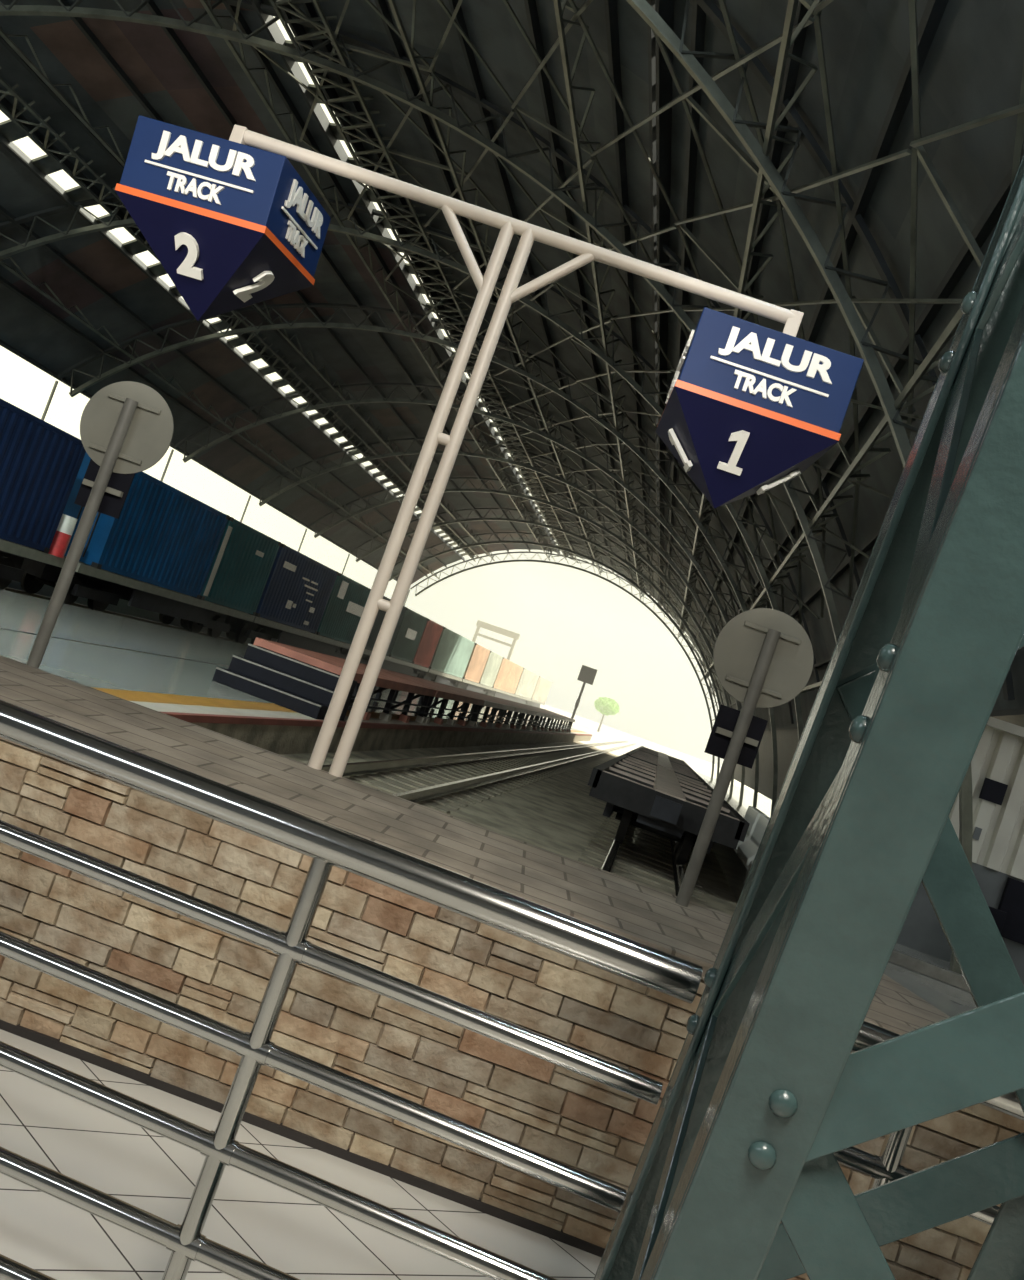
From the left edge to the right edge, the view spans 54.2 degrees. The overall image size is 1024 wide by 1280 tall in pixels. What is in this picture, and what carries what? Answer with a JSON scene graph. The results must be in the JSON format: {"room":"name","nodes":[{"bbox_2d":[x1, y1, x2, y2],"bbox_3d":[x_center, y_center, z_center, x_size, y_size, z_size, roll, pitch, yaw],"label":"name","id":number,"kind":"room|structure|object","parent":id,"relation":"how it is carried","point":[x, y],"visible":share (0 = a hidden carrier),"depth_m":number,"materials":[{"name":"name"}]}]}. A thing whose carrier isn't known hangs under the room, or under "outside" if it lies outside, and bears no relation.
{"room":"railway station","nodes":[
{"label":"railway station","id":0,"kind":"room"},
{"bbox_2d":[7,580,493,695],"bbox_3d":[-8.044,1.558,63.499,0.300,1.240,117.000,19,-3,10],"label":"wall","id":1,"kind":"structure","parent":0,"point":[122,607],"depth_m":32.65,"materials":[{"name":"paint"}]},
{"bbox_2d":[0,589,580,730],"bbox_3d":[-3.118,2.706,42.294,6.800,0.520,73.100,19,-3,10],"label":"floor","id":2,"kind":"structure","parent":0,"point":[90,665],"depth_m":15.71,"materials":[{"name":"concrete"}]},
{"bbox_2d":[0,628,518,714],"bbox_3d":[-2.278,2.724,42.168,0.060,0.013,73.100,19,-3,10],"label":"trim","id":3,"kind":"structure","parent":2,"relation":"on","point":[0,628],"depth_m":15.74,"materials":[{"name":"paint"}]},
{"bbox_2d":[212,643,356,720],"bbox_3d":[-3.677,0.669,16.347,1.840,0.706,1.372,19,-3,10],"label":"steps","id":4,"kind":"structure","parent":2,"relation":"on","point":[290,683],"depth_m":16.09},
{"bbox_2d":[91,687,585,732],"bbox_3d":[0.251,3.865,41.682,0.430,0.522,73.100,19,-3,10],"label":"trim","id":5,"kind":"structure","parent":2,"relation":"attached to","point":[138,696],"depth_m":12.74,"materials":[{"name":"yellow paint"}]},
{"bbox_2d":[569,665,596,726],"bbox_3d":[5.062,4.290,74.952,1.200,4.750,0.300,19,-3,10],"label":"signal post","id":6,"kind":"object","parent":2,"relation":"on","point":[587,674],"visible":0.8,"depth_m":74.97,"materials":[{"name":"metal"}]},
{"bbox_2d":[0,1029,600,1279],"bbox_3d":[-1.553,0.982,-0.780,16.000,0.150,8.200,19,-3,10],"label":"floor","id":7,"kind":"structure","parent":0,"point":[295,1235],"depth_m":2.44,"materials":[{"name":"tile"}]},
{"bbox_2d":[0,700,702,1279],"bbox_3d":[-1.674,0.412,1.850,3.855,1.071,0.089,19,-2,7],"label":"guard railing","id":8,"kind":"object","parent":7,"relation":"on","point":[328,846],"visible":1,"depth_m":1.68,"materials":[{"name":"silver metal"}]},
{"bbox_2d":[593,155,1023,1279],"bbox_3d":[0.923,-0.551,1.139,0.820,4.550,1.545,19,-3,10],"label":"steel column","id":9,"kind":"structure","parent":7,"relation":"on","point":[766,1084],"depth_m":1.10,"materials":[{"name":"metal"}]},
{"bbox_2d":[834,1021,1023,1224],"bbox_3d":[1.652,1.592,1.595,2.900,1.036,0.089,19,-3,10],"label":"guard railing","id":10,"kind":"object","parent":7,"relation":"on","point":[884,1168],"visible":0.22,"depth_m":1.79,"materials":[{"name":"silver metal"}]},
{"bbox_2d":[189,722,591,753],"bbox_3d":[0.783,4.091,41.581,0.060,0.440,73.100,19,-3,10],"label":"platform edge","id":11,"kind":"object","parent":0,"point":[278,739],"visible":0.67,"depth_m":18.62,"materials":[{"name":"grey concrete"}]},
{"bbox_2d":[130,701,588,733],"bbox_3d":[0.610,3.989,41.617,0.340,0.521,73.100,19,-3,10],"label":"trim","id":12,"kind":"structure","parent":11,"relation":"attached to","point":[161,707],"depth_m":13.48,"materials":[{"name":"white paint"}]},
{"bbox_2d":[253,637,436,723],"bbox_3d":[-3.220,0.946,20.239,1.910,0.824,6.300,19,-3,10],"label":"platform","id":13,"kind":"object","parent":12,"relation":"on","point":[385,680],"visible":0.6,"depth_m":19.61,"materials":[{"name":"red concrete"}]},
{"bbox_2d":[365,664,484,726],"bbox_3d":[-2.288,1.564,26.541,1.910,0.824,6.300,19,-3,10],"label":"platform","id":14,"kind":"object","parent":12,"relation":"on","point":[446,693],"visible":0.67,"depth_m":26.20,"materials":[{"name":"red metal"}]},
{"bbox_2d":[424,680,515,728],"bbox_3d":[-1.355,2.181,32.843,1.910,0.824,6.300,19,-3,10],"label":"platform","id":15,"kind":"object","parent":12,"relation":"on","point":[488,702],"visible":0.73,"depth_m":32.56,"materials":[{"name":"red metal"}]},
{"bbox_2d":[469,690,536,729],"bbox_3d":[-0.422,2.799,39.144,1.910,0.824,6.300,19,-3,10],"label":"platform","id":16,"kind":"object","parent":12,"relation":"on","point":[522,710],"visible":0.56,"depth_m":38.88,"materials":[{"name":"red metal"}]},
{"bbox_2d":[497,697,552,730],"bbox_3d":[0.510,3.416,45.446,1.910,0.824,6.300,19,-3,10],"label":"platform","id":17,"kind":"object","parent":12,"relation":"on","point":[542,714],"visible":0.64,"depth_m":45.25,"materials":[{"name":"red metal"}]},
{"bbox_2d":[518,703,564,731],"bbox_3d":[1.443,4.034,51.747,1.910,0.824,6.300,19,-3,10],"label":"platform","id":18,"kind":"object","parent":12,"relation":"on","point":[555,716],"visible":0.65,"depth_m":51.56,"materials":[{"name":"red metal"}]},
{"bbox_2d":[534,707,574,732],"bbox_3d":[2.375,4.652,58.048,1.910,0.824,6.300,19,-3,10],"label":"platform","id":19,"kind":"object","parent":12,"relation":"on","point":[567,719],"visible":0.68,"depth_m":57.86,"materials":[{"name":"white concrete"}]},
{"bbox_2d":[158,711,591,735],"bbox_3d":[0.879,3.848,41.591,0.080,0.083,73.100,19,-3,10],"label":"trim","id":20,"kind":"structure","parent":11,"relation":"on","point":[189,717],"depth_m":14.53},
{"bbox_2d":[0,655,949,1028],"bbox_3d":[-3.468,0.301,3.505,10.130,1.470,1.033,19,-2,3],"label":"platform floor","id":21,"kind":"structure","parent":0,"point":[650,909],"depth_m":3.36,"materials":[{"name":"concrete"}]},
{"bbox_2d":[26,381,173,667],"bbox_3d":[-1.675,-0.461,3.947,0.374,1.197,0.074,19,-2,2],"label":"round sign","id":22,"kind":"object","parent":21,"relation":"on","point":[126,427],"visible":1,"depth_m":3.98,"materials":[{"name":"grey metal"}]},
{"bbox_2d":[229,124,803,776],"bbox_3d":[-0.362,-0.581,3.904,2.379,2.292,0.060,19,-2,2],"label":"sign post","id":23,"kind":"object","parent":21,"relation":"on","point":[529,233],"visible":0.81,"depth_m":3.90,"materials":[{"name":"metal"}]},
{"bbox_2d":[655,307,863,508],"bbox_3d":[0.881,-0.794,3.864,0.622,0.612,0.622,19,-2,3],"label":"platform sign","id":24,"kind":"object","parent":23,"relation":"hanging from","point":[750,407],"visible":1,"depth_m":3.58,"materials":[{"name":"blue metal"}]},
{"bbox_2d":[675,608,813,906],"bbox_3d":[0.814,0.431,3.710,0.374,1.149,0.074,19,-2,2],"label":"round sign","id":25,"kind":"object","parent":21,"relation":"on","point":[763,657],"visible":1,"depth_m":3.74,"materials":[{"name":"grey metal"}]},
{"bbox_2d":[279,742,736,915],"bbox_3d":[13.482,14.353,160.420,120.000,0.200,317.400,19,-3,10],"label":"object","id":26,"kind":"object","parent":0,"point":[557,813],"depth_m":17.88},
{"bbox_2d":[0,195,819,740],"bbox_3d":[-2.462,-3.722,23.255,24.230,11.425,0.634,20,-2,-5],"label":"arch","id":27,"kind":"object","parent":26,"relation":"on","point":[111,224],"visible":0.48,"depth_m":23.36,"materials":[{"name":"metal"}]},
{"bbox_2d":[41,303,793,816],"bbox_3d":[-1.591,-3.145,29.142,24.114,11.425,0.626,20,-2,-4],"label":"arch","id":28,"kind":"object","parent":26,"relation":"on","point":[287,325],"visible":0.79,"depth_m":28.99,"materials":[{"name":"metal"}]},
{"bbox_2d":[0,0,859,643],"bbox_3d":[-3.417,-4.354,16.806,24.230,11.425,0.634,20,-2,-5],"label":"arch","id":29,"kind":"object","parent":26,"relation":"on","point":[13,8],"visible":0.65,"depth_m":16.98,"materials":[{"name":"metal"}]},
{"bbox_2d":[160,383,770,807],"bbox_3d":[-0.679,-2.542,35.292,23.859,11.425,0.603,19,-2,-1],"label":"arch","id":30,"kind":"object","parent":26,"relation":"on","point":[377,400],"visible":0.72,"depth_m":35.28,"materials":[{"name":"metal"}]},
{"bbox_2d":[321,741,635,813],"bbox_3d":[6.863,7.838,72.865,1.900,0.320,133.000,19,-3,10],"label":"railway track","id":31,"kind":"object","parent":26,"relation":"on","point":[581,753],"visible":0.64,"depth_m":19.88,"materials":[{"name":"metal"}]},
{"bbox_2d":[240,437,744,805],"bbox_3d":[0.233,-1.938,41.452,23.692,11.425,0.584,19,-2,1],"label":"arch","id":32,"kind":"object","parent":26,"relation":"on","point":[407,452],"visible":0.74,"depth_m":41.51,"materials":[{"name":"metal"}]},
{"bbox_2d":[298,477,741,796],"bbox_3d":[1.145,-1.334,47.613,23.560,11.425,0.563,19,-2,3],"label":"arch","id":33,"kind":"object","parent":26,"relation":"on","point":[452,478],"visible":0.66,"depth_m":47.79,"materials":[{"name":"metal"}]},
{"bbox_2d":[342,508,731,707],"bbox_3d":[2.057,-0.731,53.773,23.461,11.425,0.541,19,-2,6],"label":"arch","id":34,"kind":"object","parent":26,"relation":"on","point":[489,509],"visible":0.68,"depth_m":53.97,"materials":[{"name":"metal"}]},
{"bbox_2d":[389,532,723,780],"bbox_3d":[2.968,-0.127,59.934,23.398,11.425,0.519,19,-2,8],"label":"arch","id":35,"kind":"object","parent":26,"relation":"on","point":[507,533],"visible":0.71,"depth_m":60.08,"materials":[{"name":"metal"}]},
{"bbox_2d":[404,552,717,780],"bbox_3d":[3.866,0.468,66.007,23.372,11.425,0.500,19,-3,10],"label":"arch","id":36,"kind":"object","parent":26,"relation":"on","point":[507,553],"visible":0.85,"depth_m":66.40,"materials":[{"name":"metal"}]},
{"bbox_2d":[578,750,706,906],"bbox_3d":[10.320,8.987,71.327,1.900,0.320,134.800,19,-3,10],"label":"railway track","id":37,"kind":"object","parent":26,"relation":"on","point":[678,874],"visible":0.12,"depth_m":16.12,"materials":[{"name":"metal"}]},
{"bbox_2d":[637,746,690,767],"bbox_3d":[7.267,6.174,49.203,2.420,1.082,14.040,19,-3,10],"label":"wagon","id":38,"kind":"object","parent":37,"relation":"on","point":[642,748],"visible":0.16,"depth_m":47.30,"materials":[{"name":"metal"}]},
{"bbox_2d":[625,749,705,782],"bbox_3d":[5.212,4.814,35.320,2.420,1.082,14.040,19,-3,10],"label":"wagon","id":39,"kind":"object","parent":37,"relation":"on","point":[636,753],"visible":0.24,"depth_m":33.02,"materials":[{"name":"metal"}]},
{"bbox_2d":[588,754,749,865],"bbox_3d":[3.158,3.453,21.437,2.420,1.082,14.040,19,-3,10],"label":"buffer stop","id":40,"kind":"object","parent":37,"relation":"on","point":[659,800],"visible":0.96,"depth_m":15.03,"materials":[{"name":"metal"}]},
{"bbox_2d":[626,0,1014,974],"bbox_3d":[-4.364,-4.981,10.406,24.230,11.425,0.634,20,-2,-5],"label":"arch","id":41,"kind":"object","parent":26,"relation":"on","point":[651,17],"visible":0.54,"depth_m":11.07,"materials":[{"name":"metal"}]},
{"bbox_2d":[0,0,1023,799],"bbox_3d":[-0.404,-3.203,34.898,23.746,10.318,63.043,19,-3,10],"label":"ceiling","id":42,"kind":"structure","parent":0,"point":[916,107],"depth_m":18.89,"materials":[{"name":"metal"}]},
{"bbox_2d":[0,738,1023,1279],"bbox_3d":[-3.388,0.002,3.019,10.130,0.805,0.126,19,-2,3],"label":"wall","id":43,"kind":"structure","parent":0,"point":[582,1123],"depth_m":2.82,"materials":[{"name":"brick"}]},
{"bbox_2d":[0,1020,604,1257],"bbox_3d":[-3.519,0.367,2.954,10.130,0.024,0.022,19,-2,3],"label":"baseboard","id":44,"kind":"structure","parent":43,"relation":"attached to","point":[45,1040],"depth_m":2.79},
{"bbox_2d":[0,697,915,1034],"bbox_3d":[-3.246,-0.400,3.045,10.130,0.050,0.150,19,-2,3],"label":"trim","id":45,"kind":"structure","parent":43,"relation":"on","point":[706,960],"depth_m":2.88,"materials":[{"name":"concrete"}]},
{"bbox_2d":[540,704,763,795],"bbox_3d":[18.120,17.359,191.634,120.000,0.112,254.000,19,-3,10],"label":"yard","id":46,"kind":"structure","parent":0,"point":[606,734],"depth_m":158.06,"materials":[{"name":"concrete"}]},
{"bbox_2d":[3,587,250,644],"bbox_3d":[-3.568,4.324,78.308,1.197,0.160,146.000,19,-3,10],"label":"railway track","id":47,"kind":"object","parent":46,"relation":"on","point":[6,588],"visible":0.02,"depth_m":28.93,"materials":[{"name":"metal"}]},
{"bbox_2d":[0,538,64,589],"bbox_3d":[-12.518,-2.340,16.555,2.420,1.160,13.300,19,-3,10],"label":"wagon","id":48,"kind":"object","parent":47,"relation":"on","point":[12,555],"visible":0.95,"depth_m":21.99,"materials":[{"name":"metal"}]},
{"bbox_2d":[0,398,85,553],"bbox_3d":[-11.910,-4.136,16.471,2.450,2.620,12.245,19,-3,10],"label":"shipping container","id":49,"kind":"object","parent":48,"relation":"on","point":[40,462],"visible":0.88,"depth_m":21.04,"materials":[{"name":"metal"}]},
{"bbox_2d":[48,514,77,557],"bbox_3d":[-10.242,-2.376,22.691,0.435,0.950,0.435,19,-3,10],"label":"marker","id":50,"kind":"object","parent":48,"relation":"on","point":[66,526],"visible":0.69,"depth_m":22.52,"materials":[{"name":"red metal"}]},
{"bbox_2d":[20,556,254,637],"bbox_3d":[-10.711,-1.144,28.764,2.420,1.160,10.300,19,-3,10],"label":"wagon","id":51,"kind":"object","parent":47,"relation":"on","point":[102,588],"visible":0.79,"depth_m":26.67,"materials":[{"name":"metal"}]},
{"bbox_2d":[63,452,229,598],"bbox_3d":[-10.340,-3.096,27.080,2.450,2.620,5.495,19,-3,10],"label":"shipping container","id":52,"kind":"object","parent":51,"relation":"on","point":[163,536],"visible":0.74,"depth_m":26.13,"materials":[{"name":"metal"}]},
{"bbox_2d":[199,517,280,615],"bbox_3d":[-9.633,-2.628,31.855,2.450,2.620,3.995,19,-3,10],"label":"shipping container","id":53,"kind":"object","parent":51,"relation":"on","point":[240,569],"visible":0.56,"depth_m":31.46,"materials":[{"name":"metal"}]},
{"bbox_2d":[224,615,350,658],"bbox_3d":[-9.065,-0.053,39.890,2.420,1.160,12.100,19,-3,10],"label":"wagon","id":54,"kind":"object","parent":47,"relation":"on","point":[263,628],"visible":0.56,"depth_m":37.20,"materials":[{"name":"metal"}]},
{"bbox_2d":[255,543,338,633],"bbox_3d":[-8.883,-2.131,36.926,2.450,2.620,5.895,19,-3,10],"label":"shipping container","id":55,"kind":"object","parent":54,"relation":"on","point":[298,588],"visible":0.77,"depth_m":36.28,"materials":[{"name":"metal"}]},
{"bbox_2d":[317,573,370,643],"bbox_3d":[-7.997,-1.545,42.907,2.450,2.620,5.945,19,-3,10],"label":"shipping container","id":56,"kind":"object","parent":54,"relation":"on","point":[346,603],"visible":0.46,"depth_m":41.71,"materials":[{"name":"metal"}]},
{"bbox_2d":[340,647,428,676],"bbox_3d":[-7.192,1.187,52.542,2.420,1.160,13.400,19,-3,10],"label":"wagon","id":57,"kind":"object","parent":47,"relation":"on","point":[389,663],"visible":0.27,"depth_m":52.12,"materials":[{"name":"metal"}]},
{"bbox_2d":[365,596,406,655],"bbox_3d":[-7.203,-1.019,48.273,2.450,2.620,4.445,19,-3,10],"label":"shipping container","id":58,"kind":"object","parent":57,"relation":"on","point":[380,616],"visible":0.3,"depth_m":47.04,"materials":[{"name":"metal"}]},
{"bbox_2d":[389,608,427,662],"bbox_3d":[-6.518,-0.565,52.901,2.450,2.620,4.645,19,-3,10],"label":"shipping container","id":59,"kind":"object","parent":57,"relation":"on","point":[412,626],"visible":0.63,"depth_m":52.53,"materials":[{"name":"metal"}]},
{"bbox_2d":[413,619,443,667],"bbox_3d":[-5.877,-0.141,57.233,2.450,2.620,3.845,19,-3,10],"label":"shipping container","id":60,"kind":"object","parent":57,"relation":"on","point":[430,637],"visible":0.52,"depth_m":56.95,"materials":[{"name":"metal"}]},
{"bbox_2d":[413,666,462,685],"bbox_3d":[-5.451,2.340,64.308,2.420,1.160,10.100,19,-3,10],"label":"wagon","id":61,"kind":"object","parent":47,"relation":"on","point":[432,675],"visible":0.41,"depth_m":63.04,"materials":[{"name":"metal"}]},
{"bbox_2d":[429,627,474,678],"bbox_3d":[-4.828,0.554,64.323,2.450,2.620,9.845,19,-3,10],"label":"shipping container","id":62,"kind":"object","parent":61,"relation":"on","point":[453,651],"visible":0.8,"depth_m":63.42,"materials":[{"name":"metal"}]},
{"bbox_2d":[450,679,491,693],"bbox_3d":[-3.790,3.440,75.533,2.420,1.160,12.300,19,-3,10],"label":"wagon","id":63,"kind":"object","parent":47,"relation":"on","point":[466,684],"visible":0.45,"depth_m":74.00,"materials":[{"name":"metal"}]},
{"bbox_2d":[463,643,489,682],"bbox_3d":[-3.604,1.365,72.593,2.450,2.620,5.845,19,-3,10],"label":"shipping container","id":64,"kind":"object","parent":63,"relation":"on","point":[476,664],"visible":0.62,"depth_m":71.99,"materials":[{"name":"metal"}]},
{"bbox_2d":[479,651,502,687],"bbox_3d":[-2.708,1.958,78.649,2.450,2.620,5.945,19,-3,10],"label":"shipping container","id":65,"kind":"object","parent":63,"relation":"on","point":[493,663],"visible":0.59,"depth_m":78.19,"materials":[{"name":"metal"}]},
{"bbox_2d":[483,686,530,703],"bbox_3d":[-1.079,5.234,93.847,2.420,1.160,24.700,19,-3,10],"label":"wagon","id":66,"kind":"object","parent":47,"relation":"on","point":[498,693],"visible":0.41,"depth_m":89.72,"materials":[{"name":"metal"}]},
{"bbox_2d":[493,657,523,693],"bbox_3d":[-1.353,2.855,87.806,2.450,2.620,12.145,19,-3,10],"label":"shipping container","id":67,"kind":"object","parent":66,"relation":"on","point":[507,679],"visible":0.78,"depth_m":86.85,"materials":[{"name":"metal"}]},
{"bbox_2d":[515,668,538,698],"bbox_3d":[0.462,4.057,100.064,2.450,2.620,12.045,19,-3,10],"label":"shipping container","id":68,"kind":"object","parent":66,"relation":"on","point":[528,680],"visible":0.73,"depth_m":99.20,"materials":[{"name":"metal"}]},
{"bbox_2d":[525,698,544,707],"bbox_3d":[1.675,7.058,112.456,2.420,1.160,12.700,19,-3,10],"label":"wagon","id":69,"kind":"object","parent":47,"relation":"on","point":[532,702],"visible":0.35,"depth_m":111.59,"materials":[{"name":"metal"}]},
{"bbox_2d":[532,676,551,702],"bbox_3d":[2.276,5.258,112.322,2.450,2.620,12.145,19,-3,10],"label":"shipping container","id":70,"kind":"object","parent":69,"relation":"on","point":[542,687],"visible":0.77,"depth_m":111.56,"materials":[{"name":"metal"}]},
{"bbox_2d":[472,620,519,660],"bbox_3d":[-2.515,2.096,101.730,4.600,7.200,0.400,19,-3,10],"label":"gantry","id":71,"kind":"object","parent":46,"relation":"on","point":[515,636],"visible":0.68,"depth_m":101.67,"materials":[{"name":"metal"}]},
{"bbox_2d":[594,697,619,731],"bbox_3d":[12.620,10.239,137.275,3.700,4.981,3.593,19,-3,10],"label":"leafy tree","id":72,"kind":"object","parent":46,"relation":"on","point":[606,702],"visible":1,"depth_m":136.59,"materials":[{"name":"green plant"}]},
{"bbox_2d":[695,771,976,1016],"bbox_3d":[10.514,7.386,39.514,7.050,0.520,73.700,19,-3,10],"label":"floor","id":73,"kind":"structure","parent":0,"point":[951,1000],"depth_m":12.60,"materials":[{"name":"tile"}]},
{"bbox_2d":[735,806,766,849],"bbox_3d":[4.704,3.727,19.657,0.560,0.800,2.000,19,-3,10],"label":"barrier","id":74,"kind":"object","parent":73,"relation":"on","point":[752,814],"visible":0.38,"depth_m":19.00,"materials":[{"name":"grey concrete"}]},
{"bbox_2d":[737,814,769,865],"bbox_3d":[4.354,3.495,17.294,0.560,0.800,2.000,19,-3,10],"label":"barrier","id":75,"kind":"object","parent":73,"relation":"on","point":[747,851],"visible":0.47,"depth_m":17.35,"materials":[{"name":"grey concrete"}]},
{"bbox_2d":[889,950,969,991],"bbox_3d":[5.227,3.864,10.985,2.700,0.140,0.100,19,-3,10],"label":"curb","id":76,"kind":"object","parent":73,"relation":"on","point":[904,960],"visible":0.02,"depth_m":11.05,"materials":[{"name":"grey concrete"}]},
{"bbox_2d":[896,717,1023,985],"bbox_3d":[7.217,3.063,13.627,3.700,3.200,1.770,19,-3,10],"label":"kiosk","id":77,"kind":"object","parent":73,"relation":"on","point":[997,763],"visible":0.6,"depth_m":13.07,"materials":[{"name":"white metal"}]},
{"bbox_2d":[988,906,1006,933],"bbox_3d":[5.843,3.753,12.392,0.440,0.880,0.430,19,-3,10],"label":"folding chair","id":78,"kind":"object","parent":73,"relation":"on","point":[999,916],"visible":0.09,"depth_m":12.55,"materials":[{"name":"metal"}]},
{"bbox_2d":[992,714,1023,726],"bbox_3d":[9.912,1.272,20.041,5.900,0.120,37.400,19,-3,10],"label":"ceiling","id":79,"kind":"structure","parent":0,"point":[1018,720],"depth_m":21.62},
{"label":"outside","id":80,"kind":"structure","parent":0,"visible":0},
{"bbox_2d":[115,115,330,320],"bbox_3d":[-1.190,-1.626,4.055,0.628,0.667,0.643,19,-2,5],"label":"platform sign","id":81,"kind":"object","parent":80,"point":[232,225],"visible":1,"depth_m":3.80,"materials":[{"name":"blue metal"}]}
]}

